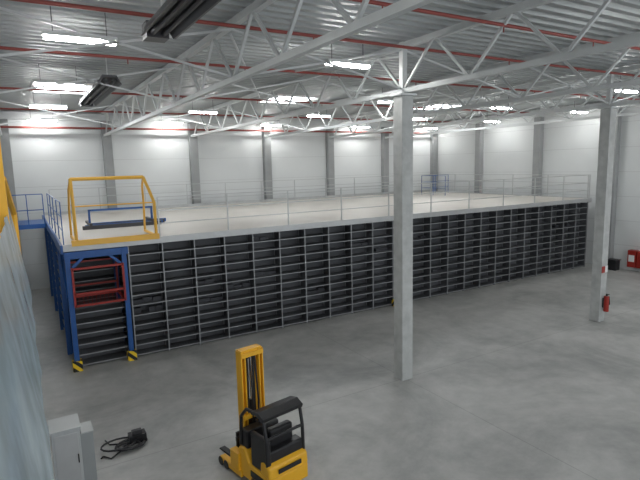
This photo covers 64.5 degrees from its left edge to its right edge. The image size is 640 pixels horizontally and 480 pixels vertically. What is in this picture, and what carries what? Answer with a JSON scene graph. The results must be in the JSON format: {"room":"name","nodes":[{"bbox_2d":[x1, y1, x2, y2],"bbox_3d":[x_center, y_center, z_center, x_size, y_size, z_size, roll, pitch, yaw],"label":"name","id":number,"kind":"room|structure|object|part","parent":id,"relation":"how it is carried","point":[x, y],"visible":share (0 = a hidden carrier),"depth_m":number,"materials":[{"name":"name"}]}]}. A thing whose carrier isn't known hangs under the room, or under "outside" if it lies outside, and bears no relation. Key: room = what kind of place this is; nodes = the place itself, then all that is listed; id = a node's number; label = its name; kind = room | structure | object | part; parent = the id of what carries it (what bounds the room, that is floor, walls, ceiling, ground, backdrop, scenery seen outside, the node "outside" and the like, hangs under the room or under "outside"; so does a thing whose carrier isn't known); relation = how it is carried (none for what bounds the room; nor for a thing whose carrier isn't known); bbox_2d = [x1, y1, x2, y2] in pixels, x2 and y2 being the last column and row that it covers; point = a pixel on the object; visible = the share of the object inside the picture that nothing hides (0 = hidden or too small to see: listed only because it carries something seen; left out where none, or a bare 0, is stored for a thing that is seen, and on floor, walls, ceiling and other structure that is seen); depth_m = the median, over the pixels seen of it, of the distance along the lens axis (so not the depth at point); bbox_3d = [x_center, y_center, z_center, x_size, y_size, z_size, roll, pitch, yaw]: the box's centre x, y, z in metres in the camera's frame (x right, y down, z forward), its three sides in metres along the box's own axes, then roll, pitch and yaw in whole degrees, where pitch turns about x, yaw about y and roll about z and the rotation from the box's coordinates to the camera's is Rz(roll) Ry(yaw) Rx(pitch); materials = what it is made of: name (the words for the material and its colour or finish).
{"room":"warehouse","nodes":[
{"label":"warehouse","id":0,"kind":"room"},
{"bbox_2d":[0,109,434,289],"bbox_3d":[-4.338,-2.725,26.244,27.800,8.000,0.204,-6,10,-30],"label":"wall","id":1,"kind":"structure","parent":0,"point":[43,160],"depth_m":24.28,"materials":[{"name":"grey paint"}]},
{"bbox_2d":[0,111,435,126],"bbox_3d":[-4.316,-6.014,25.575,27.390,0.300,0.210,-6,10,-30],"label":"trim","id":2,"kind":"structure","parent":1,"relation":"attached to","point":[3,114],"depth_m":23.73,"materials":[{"name":"paint"}]},
{"bbox_2d":[101,0,436,135],"bbox_3d":[-1.875,-3.408,9.541,0.120,1.050,29.950,-6,10,-30],"label":"roof truss","id":3,"kind":"object","parent":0,"point":[361,23],"depth_m":8.33,"materials":[{"name":"grey metal"}]},
{"bbox_2d":[0,0,639,120],"bbox_3d":[3.496,-4.606,12.568,27.500,0.100,30.900,-6,10,-30],"label":"ceiling","id":4,"kind":"structure","parent":0,"point":[319,17],"depth_m":11.49,"materials":[{"name":"metal"}]},
{"bbox_2d":[26,108,56,121],"bbox_3d":[-11.356,-5.103,20.680,1.100,0.500,0.180,-6,10,-30],"label":"strip light","id":5,"kind":"object","parent":4,"relation":"hanging from","point":[39,119],"visible":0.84,"depth_m":20.67,"materials":[{"name":"paint"}]},
{"bbox_2d":[29,94,66,108],"bbox_3d":[-8.907,-4.564,16.587,1.100,0.500,0.180,-6,10,-30],"label":"strip light","id":6,"kind":"object","parent":4,"relation":"hanging from","point":[61,106],"visible":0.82,"depth_m":16.55,"materials":[{"name":"paint"}]},
{"bbox_2d":[33,64,83,87],"bbox_3d":[-6.381,-4.008,12.366,1.100,0.500,0.180,-6,10,-30],"label":"strip light","id":7,"kind":"object","parent":4,"relation":"hanging from","point":[36,82],"visible":0.88,"depth_m":12.31,"materials":[{"name":"paint"}]},
{"bbox_2d":[30,80,93,94],"bbox_3d":[-7.958,-4.754,15.722,1.760,0.160,1.960,-6,10,-30],"label":"window","id":8,"kind":"structure","parent":4,"relation":"attached to","point":[89,85],"depth_m":15.82,"materials":[{"name":"white"}]},
{"bbox_2d":[42,6,117,45],"bbox_3d":[-3.882,-3.458,8.187,1.100,0.500,0.180,-6,10,-30],"label":"strip light","id":9,"kind":"object","parent":4,"relation":"hanging from","point":[47,34],"visible":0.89,"depth_m":8.10,"materials":[{"name":"paint"}]},
{"bbox_2d":[78,58,121,106],"bbox_3d":[-5.853,-4.063,13.203,0.500,0.660,4.600,-6,10,-30],"label":"heater","id":10,"kind":"object","parent":4,"relation":"hanging from","point":[97,93],"visible":0.93,"depth_m":12.63,"materials":[{"name":"grey metal"}]},
{"bbox_2d":[158,115,182,123],"bbox_3d":[-6.885,-5.596,23.290,1.100,0.500,0.180,-6,10,-30],"label":"strip light","id":11,"kind":"object","parent":4,"relation":"hanging from","point":[161,121],"visible":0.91,"depth_m":23.25,"materials":[{"name":"paint"}]},
{"bbox_2d":[141,0,221,42],"bbox_3d":[-1.695,-3.148,6.253,0.500,0.660,3.300,-6,10,-30],"label":"heater","id":12,"kind":"object","parent":4,"relation":"hanging from","point":[174,17],"visible":1,"depth_m":6.73,"materials":[{"name":"grey metal"}]},
{"bbox_2d":[188,100,217,113],"bbox_3d":[-4.436,-5.057,19.196,1.100,0.500,0.180,-6,10,-30],"label":"strip light","id":13,"kind":"object","parent":4,"relation":"hanging from","point":[189,110],"visible":0.91,"depth_m":19.15,"materials":[{"name":"paint"}]},
{"bbox_2d":[260,115,280,125],"bbox_3d":[-2.501,-6.080,25.849,1.100,0.500,0.180,-6,10,-30],"label":"strip light","id":14,"kind":"object","parent":4,"relation":"hanging from","point":[261,124],"visible":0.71,"depth_m":25.72,"materials":[{"name":"paint"}]},
{"bbox_2d":[258,94,319,103],"bbox_3d":[-1.252,-5.494,19.637,1.760,0.160,1.960,-6,10,-30],"label":"window","id":15,"kind":"structure","parent":4,"relation":"attached to","point":[285,96],"depth_m":19.26,"materials":[{"name":"white"}]},
{"bbox_2d":[307,104,330,116],"bbox_3d":[-0.052,-5.541,21.756,1.100,0.500,0.180,-6,10,-30],"label":"strip light","id":16,"kind":"object","parent":4,"relation":"hanging from","point":[308,115],"visible":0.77,"depth_m":21.67,"materials":[{"name":"paint"}]},
{"bbox_2d":[0,0,639,133],"bbox_3d":[0.489,-1.304,18.043,26.800,7.328,18.225,-6,10,-30],"label":"pipe","id":17,"kind":"object","parent":4,"relation":"attached to","point":[42,2],"visible":0.62,"depth_m":10.87,"materials":[{"name":"metal"}]},
{"bbox_2d":[324,44,370,68],"bbox_3d":[0.589,-3.952,10.797,1.100,0.500,0.180,-6,10,-30],"label":"strip light","id":18,"kind":"object","parent":4,"relation":"hanging from","point":[346,63],"visible":0.77,"depth_m":10.79,"materials":[{"name":"paint"}]},
{"bbox_2d":[352,125,369,127],"bbox_3d":[2.314,-6.611,28.660,1.100,0.500,0.180,-6,10,-30],"label":"strip light","id":19,"kind":"object","parent":4,"relation":"hanging from","point":[364,126],"visible":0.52,"depth_m":28.63,"materials":[{"name":"paint"}]},
{"bbox_2d":[377,88,392,102],"bbox_3d":[2.474,-4.985,17.535,1.100,0.500,0.180,-6,10,-30],"label":"strip light","id":20,"kind":"object","parent":4,"relation":"hanging from","point":[389,100],"visible":0.32,"depth_m":17.34,"materials":[{"name":"paint"}]},
{"bbox_2d":[413,110,427,119],"bbox_3d":[4.763,-6.072,24.567,1.100,0.500,0.180,-6,10,-30],"label":"strip light","id":21,"kind":"object","parent":4,"relation":"hanging from","point":[414,118],"visible":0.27,"depth_m":24.51,"materials":[{"name":"paint"}]},
{"bbox_2d":[414,103,465,109],"bbox_3d":[5.454,-6.233,23.552,1.760,0.160,1.960,-6,10,-30],"label":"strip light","id":22,"kind":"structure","parent":4,"relation":"attached to","point":[439,105],"depth_m":23.09,"materials":[{"name":"white plastic"}]},
{"bbox_2d":[490,97,512,108],"bbox_3d":[7.288,-5.516,20.346,1.100,0.500,0.180,-6,10,-30],"label":"strip light","id":23,"kind":"object","parent":4,"relation":"hanging from","point":[496,106],"visible":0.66,"depth_m":20.29,"materials":[{"name":"paint"}]},
{"bbox_2d":[570,101,588,112],"bbox_3d":[11.759,-6.009,22.956,1.100,0.500,0.180,-6,10,-30],"label":"strip light","id":24,"kind":"object","parent":4,"relation":"hanging from","point":[579,111],"visible":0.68,"depth_m":22.89,"materials":[{"name":"paint"}]},
{"bbox_2d":[614,75,638,92],"bbox_3d":[9.788,-4.966,16.167,1.100,0.500,0.180,-6,10,-30],"label":"strip light","id":25,"kind":"object","parent":4,"relation":"hanging from","point":[627,90],"visible":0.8,"depth_m":16.11,"materials":[{"name":"paint"}]},
{"bbox_2d":[0,7,639,131],"bbox_3d":[0.566,-4.508,16.808,19.507,0.854,11.435,-6,10,-30],"label":"roof truss","id":26,"kind":"structure","parent":0,"point":[110,41],"depth_m":11.64,"materials":[{"name":"grey metal"}]},
{"bbox_2d":[31,263,639,479],"bbox_3d":[3.618,3.059,13.708,27.800,0.200,31.000,-6,10,-30],"label":"floor","id":27,"kind":"structure","parent":0,"point":[514,379],"depth_m":11.32,"materials":[{"name":"concrete"}]},
{"bbox_2d":[0,119,22,257],"bbox_3d":[-12.798,-1.343,21.071,0.380,7.180,0.295,-6,10,-30],"label":"wall column","id":28,"kind":"structure","parent":27,"relation":"on","point":[4,139],"depth_m":20.68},
{"bbox_2d":[0,142,53,479],"bbox_3d":[-3.423,1.885,2.305,3.970,5.770,9.000,-6,10,-30],"label":"curtain","id":29,"kind":"object","parent":27,"relation":"on","point":[25,451],"visible":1,"depth_m":2.27,"materials":[{"name":"plastic"}]},
{"bbox_2d":[12,194,45,229],"bbox_3d":[-10.714,0.403,18.857,1.030,4.265,2.030,-6,10,-30],"label":"landing","id":30,"kind":"object","parent":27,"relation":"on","point":[40,223],"visible":0.38,"depth_m":17.96,"materials":[{"name":"paint"}]},
{"bbox_2d":[48,413,97,479],"bbox_3d":[-3.981,3.424,8.184,0.620,1.050,0.510,-6,10,-30],"label":"base cabinet","id":31,"kind":"object","parent":27,"relation":"on","point":[72,441],"visible":1,"depth_m":7.99,"materials":[{"name":"grey metal"}]},
{"bbox_2d":[100,121,116,207],"bbox_3d":[-9.445,-1.713,23.028,0.380,7.180,0.295,-6,10,-30],"label":"wall column","id":32,"kind":"structure","parent":27,"relation":"on","point":[107,148],"depth_m":22.66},
{"bbox_2d":[100,427,147,458],"bbox_3d":[-3.569,3.682,9.217,0.790,0.220,0.688,-3,9,-13],"label":"cable coil","id":33,"kind":"object","parent":27,"relation":"on","point":[138,435],"visible":1,"depth_m":9.32,"materials":[{"name":"black plastic"}]},
{"bbox_2d":[187,123,200,203],"bbox_3d":[-6.092,-2.083,24.986,0.380,7.180,0.295,-6,10,-30],"label":"wall column","id":34,"kind":"structure","parent":27,"relation":"on","point":[192,141],"depth_m":24.63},
{"bbox_2d":[219,344,307,479],"bbox_3d":[-1.055,2.804,8.369,0.840,2.080,1.762,-9,11,-41],"label":"forklift","id":35,"kind":"object","parent":27,"relation":"on","point":[265,448],"visible":1,"depth_m":8.03,"materials":[{"name":"yellow paint"}]},
{"bbox_3d":[-0.718,3.180,8.088,0.450,0.600,0.380,-9,11,-41],"label":"seat","id":36,"kind":"part","parent":35,"relation":"part of","materials":[{"name":"black leather"}]},
{"bbox_2d":[261,448,306,479],"bbox_3d":[-0.554,3.446,7.910,0.760,0.266,0.262,-9,11,-41],"label":"hood","id":37,"kind":"object","parent":35,"relation":"attached to","point":[293,460],"depth_m":7.77,"materials":[{"name":"yellow paint"}]},
{"bbox_2d":[261,126,272,199],"bbox_3d":[-2.739,-2.453,26.943,0.380,7.180,0.295,-6,10,-30],"label":"wall column","id":38,"kind":"structure","parent":27,"relation":"on","point":[266,142],"depth_m":26.59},
{"bbox_2d":[42,174,590,372],"bbox_3d":[0.437,-0.699,22.422,21.910,4.865,10.750,-6,10,-30],"label":"shelving","id":39,"kind":"object","parent":27,"relation":"on","point":[154,278],"visible":0.98,"depth_m":16.41,"materials":[{"name":"grey metal"}]},
{"bbox_3d":[-8.024,1.380,15.669,0.030,3.033,1.000,-6,10,-30],"label":"frame","id":40,"kind":"part","parent":39,"relation":"part of","materials":[{"name":"metal"}]},
{"bbox_3d":[-8.314,1.069,17.472,1.560,3.230,10.560,-6,10,-30],"label":"blue frame","id":41,"kind":"part","parent":39,"relation":"part of","materials":[{"name":"paint"}]},
{"bbox_3d":[-5.801,2.434,13.456,1.170,1.530,0.520,-6,10,-30],"label":"lift bay shelf","id":42,"kind":"part","parent":39,"relation":"part of","materials":[{"name":"metal"}]},
{"bbox_3d":[-5.603,-0.856,13.540,2.120,1.685,1.560,-6,10,-30],"label":"gate frame","id":43,"kind":"part","parent":39,"relation":"part of","materials":[{"name":"yellow metal"}]},
{"bbox_3d":[-1.099,-2.071,22.989,5.840,1.090,23.151,6,11,40],"label":"blue guard rail","id":44,"kind":"part","parent":39,"relation":"part of","materials":[{"name":"metal"}]},
{"bbox_3d":[0.489,-2.024,22.390,21.532,1.092,10.492,-6,10,-30],"label":"guard rail","id":45,"kind":"part","parent":39,"relation":"part of","materials":[{"name":"grey metal"}]},
{"bbox_2d":[325,126,334,195],"bbox_3d":[0.614,-2.823,28.900,0.380,7.180,0.295,-6,10,-30],"label":"wall column","id":46,"kind":"structure","parent":27,"relation":"on","point":[330,173],"depth_m":28.55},
{"bbox_2d":[381,127,388,191],"bbox_3d":[3.967,-3.192,30.858,0.380,7.180,0.295,-6,10,-30],"label":"wall column","id":47,"kind":"structure","parent":27,"relation":"on","point":[384,141],"depth_m":30.50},
{"bbox_2d":[390,41,416,380],"bbox_3d":[1.877,-0.498,11.436,0.420,7.580,0.420,-6,10,-30],"label":"concrete column","id":48,"kind":"structure","parent":27,"relation":"on","point":[402,101],"depth_m":11.36,"materials":[{"name":"paint"}]},
{"bbox_2d":[430,129,437,190],"bbox_3d":[7.363,-3.567,32.840,0.380,7.180,0.295,-6,10,-30],"label":"wall column","id":49,"kind":"structure","parent":27,"relation":"on","point":[433,137],"depth_m":32.48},
{"bbox_2d":[474,123,483,192],"bbox_3d":[9.307,-3.167,29.779,0.295,7.180,0.380,-6,10,-30],"label":"wall column","id":50,"kind":"structure","parent":27,"relation":"on","point":[479,134],"depth_m":29.42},
{"bbox_2d":[531,117,543,195],"bbox_3d":[11.297,-2.729,26.453,0.295,7.180,0.380,-6,10,-30],"label":"wall column","id":51,"kind":"structure","parent":27,"relation":"on","point":[538,128],"depth_m":26.11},
{"bbox_2d":[589,70,619,321],"bbox_3d":[8.582,-1.238,15.351,0.420,7.580,0.420,-6,10,-30],"label":"concrete column","id":52,"kind":"structure","parent":27,"relation":"on","point":[607,113],"depth_m":15.27,"materials":[{"name":"paint"}]},
{"bbox_2d":[602,266,607,272],"bbox_3d":[8.710,0.898,15.515,0.300,0.200,0.010,-6,10,-30],"label":"fire sign","id":53,"kind":"object","parent":52,"relation":"attached to","point":[604,268],"visible":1,"depth_m":15.52,"materials":[{"name":"red paint"}]},
{"bbox_2d":[602,294,609,311],"bbox_3d":[8.786,1.922,15.588,0.215,0.550,0.150,5,10,36],"label":"fire extinguisher","id":54,"kind":"object","parent":52,"relation":"attached to","point":[606,300],"visible":1,"depth_m":15.54,"materials":[{"name":"red paint"}]},
{"bbox_2d":[607,258,620,270],"bbox_3d":[13.303,1.109,22.999,0.430,0.490,0.480,-6,10,-30],"label":"waste bin","id":55,"kind":"object","parent":27,"relation":"on","point":[613,264],"visible":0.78,"depth_m":22.86,"materials":[{"name":"black plastic"}]},
{"bbox_2d":[608,108,621,258],"bbox_3d":[13.287,-2.291,23.128,0.295,7.180,0.380,-6,10,-30],"label":"wall column","id":56,"kind":"structure","parent":27,"relation":"on","point":[618,119],"depth_m":22.92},
{"bbox_2d":[189,0,639,136],"bbox_3d":[1.478,-3.778,11.499,0.120,1.050,29.950,-6,10,-30],"label":"roof truss","id":57,"kind":"object","parent":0,"point":[507,12],"depth_m":9.80,"materials":[{"name":"grey metal"}]},
{"bbox_2d":[264,31,639,137],"bbox_3d":[4.831,-4.148,13.456,0.120,1.050,29.950,-6,10,-30],"label":"roof truss","id":58,"kind":"object","parent":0,"point":[596,87],"depth_m":13.63,"materials":[{"name":"grey metal"}]},
{"bbox_2d":[329,65,639,137],"bbox_3d":[8.184,-4.518,15.413,0.120,1.050,29.950,-6,10,-30],"label":"roof truss","id":59,"kind":"object","parent":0,"point":[636,67],"depth_m":17.76,"materials":[{"name":"grey metal"}]},
{"bbox_2d":[385,85,639,137],"bbox_3d":[11.537,-4.887,17.371,0.120,1.050,29.950,-6,10,-30],"label":"roof truss","id":60,"kind":"object","parent":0,"point":[551,99],"depth_m":21.84,"materials":[{"name":"grey metal"}]},
{"bbox_2d":[435,97,639,270],"bbox_3d":[15.431,-2.294,19.954,0.204,8.000,30.800,-6,10,-30],"label":"wall","id":61,"kind":"structure","parent":0,"point":[570,148],"depth_m":25.33,"materials":[{"name":"grey"}]},
{"bbox_2d":[436,100,639,127],"bbox_3d":[15.229,-5.573,19.255,0.210,0.300,30.550,-6,10,-30],"label":"roof truss","id":62,"kind":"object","parent":61,"relation":"attached to","point":[631,105],"depth_m":25.91,"materials":[{"name":"paint"}]},
{"bbox_2d":[627,249,639,268],"bbox_3d":[14.030,0.849,22.373,0.340,0.750,0.750,-6,10,-30],"label":"cabinet","id":63,"kind":"object","parent":61,"relation":"attached to","point":[633,257],"visible":1,"depth_m":22.39,"materials":[{"name":"red metal"}]}
]}

